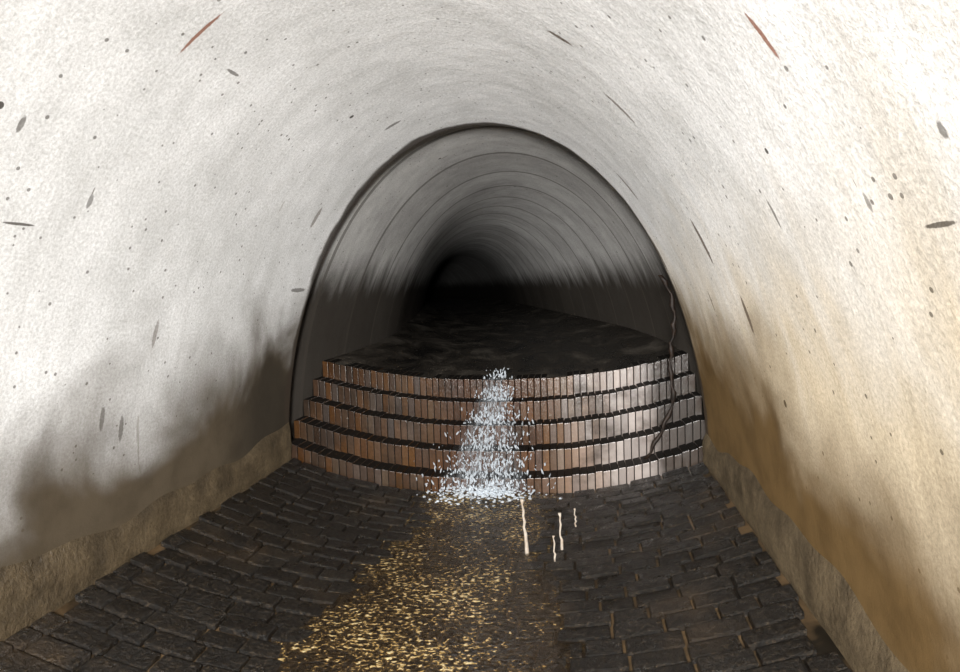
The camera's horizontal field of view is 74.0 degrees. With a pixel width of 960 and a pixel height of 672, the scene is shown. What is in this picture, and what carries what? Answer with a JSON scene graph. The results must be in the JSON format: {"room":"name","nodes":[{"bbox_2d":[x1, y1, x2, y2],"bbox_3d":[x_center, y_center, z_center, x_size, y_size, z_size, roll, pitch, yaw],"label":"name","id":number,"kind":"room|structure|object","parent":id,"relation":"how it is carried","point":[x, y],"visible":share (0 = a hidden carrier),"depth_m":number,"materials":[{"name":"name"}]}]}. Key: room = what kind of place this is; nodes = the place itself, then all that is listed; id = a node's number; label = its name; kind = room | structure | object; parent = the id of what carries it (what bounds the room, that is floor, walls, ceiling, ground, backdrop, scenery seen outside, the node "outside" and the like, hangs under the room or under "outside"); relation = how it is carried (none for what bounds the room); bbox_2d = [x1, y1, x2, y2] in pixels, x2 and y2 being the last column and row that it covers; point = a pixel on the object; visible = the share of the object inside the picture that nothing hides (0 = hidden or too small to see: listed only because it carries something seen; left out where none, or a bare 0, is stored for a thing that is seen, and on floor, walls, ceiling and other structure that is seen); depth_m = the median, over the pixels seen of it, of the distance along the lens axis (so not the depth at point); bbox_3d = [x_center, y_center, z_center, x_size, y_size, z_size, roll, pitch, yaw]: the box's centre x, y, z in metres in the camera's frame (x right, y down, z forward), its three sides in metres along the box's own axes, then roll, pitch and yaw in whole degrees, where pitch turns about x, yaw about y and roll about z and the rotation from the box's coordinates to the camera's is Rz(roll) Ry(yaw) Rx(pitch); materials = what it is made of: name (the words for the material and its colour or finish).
{"room":"sewer tunnel","nodes":[
{"label":"sewer tunnel","id":0,"kind":"room"},
{"bbox_2d":[0,458,853,671],"bbox_3d":[-0.515,1.359,0.668,3.100,0.317,7.940,-1,5,9],"label":"floor","id":1,"kind":"structure","parent":0,"point":[778,636],"depth_m":2.93,"materials":[{"name":"black brick"}]},
{"bbox_2d":[239,491,587,671],"bbox_3d":[-0.513,1.441,0.669,2.000,0.023,7.930,-1,5,9],"label":"water channel","id":2,"kind":"object","parent":1,"relation":"on","point":[462,598],"visible":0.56,"depth_m":2.94,"materials":[{"name":"brown liquid"}]},
{"bbox_2d":[423,367,560,507],"bbox_3d":[0.022,0.716,4.756,1.051,0.806,1.361,-2,5,1],"label":"foam","id":3,"kind":"object","parent":2,"relation":"on","point":[492,490],"visible":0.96,"depth_m":4.66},
{"bbox_2d":[520,499,528,553],"bbox_3d":[0.245,1.053,3.510,0.044,0.314,0.025,-1,5,9],"label":"stalk","id":4,"kind":"object","parent":2,"relation":"in","point":[521,500],"visible":1,"depth_m":3.50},
{"bbox_2d":[291,350,705,492],"bbox_3d":[0.127,0.677,5.035,3.104,0.973,0.980,-1,5,9],"label":"steps","id":5,"kind":"structure","parent":1,"relation":"on","point":[663,461],"depth_m":4.90,"materials":[{"name":"brown brick"}]},
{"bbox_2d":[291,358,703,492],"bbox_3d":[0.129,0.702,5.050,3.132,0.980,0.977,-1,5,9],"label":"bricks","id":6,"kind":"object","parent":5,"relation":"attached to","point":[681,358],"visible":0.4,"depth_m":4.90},
{"bbox_2d":[552,535,555,561],"bbox_3d":[0.396,1.133,3.393,0.021,0.143,0.015,-1,5,9],"label":"stalk","id":7,"kind":"object","parent":1,"relation":"on","point":[553,536],"visible":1,"depth_m":3.39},
{"bbox_2d":[558,512,563,549],"bbox_3d":[0.446,1.083,3.521,0.028,0.215,0.020,-1,5,9],"label":"stalk","id":8,"kind":"object","parent":1,"relation":"on","point":[559,513],"visible":1,"depth_m":3.52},
{"bbox_2d":[573,508,576,526],"bbox_3d":[0.568,1.090,3.794,0.021,0.129,0.015,-1,5,9],"label":"stalk","id":9,"kind":"object","parent":1,"relation":"on","point":[573,508],"visible":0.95,"depth_m":3.79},
{"bbox_2d":[0,0,959,671],"bbox_3d":[-0.557,0.236,0.564,3.000,2.720,7.910,-1,5,9],"label":"wall","id":10,"kind":"structure","parent":0,"point":[178,178],"depth_m":2.30,"materials":[{"name":"concrete"}]},
{"bbox_2d":[0,422,291,641],"bbox_3d":[-1.989,1.123,0.852,0.038,0.367,7.910,-1,5,9],"label":"fillet","id":11,"kind":"object","parent":10,"relation":"attached to","point":[33,588],"visible":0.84,"depth_m":2.94,"materials":[{"name":"concrete"}]},
{"bbox_2d":[643,275,676,458],"bbox_3d":[1.202,0.214,4.266,0.236,1.240,0.054,-1,5,9],"label":"strand","id":12,"kind":"object","parent":10,"relation":"attached to","point":[655,440],"visible":1,"depth_m":4.25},
{"bbox_2d":[702,433,908,671],"bbox_3d":[0.935,1.056,0.411,0.038,0.367,7.910,-1,5,9],"label":"fillet","id":13,"kind":"object","parent":10,"relation":"attached to","point":[828,596],"visible":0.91,"depth_m":2.39,"materials":[{"name":"concrete"}]},
{"bbox_2d":[289,124,701,439],"bbox_3d":[-3.900,-2.110,31.394,8.333,2.790,55.508,-3,5,-14],"label":"tunnel","id":14,"kind":"structure","parent":0,"point":[490,211],"depth_m":6.63,"materials":[{"name":"concrete"}]},
{"bbox_2d":[326,296,680,379],"bbox_3d":[-3.889,-1.683,31.799,8.313,0.185,54.854,-3,5,-14],"label":"floor","id":15,"kind":"structure","parent":0,"point":[450,335],"depth_m":7.56,"materials":[{"name":"black stone"}]}
]}

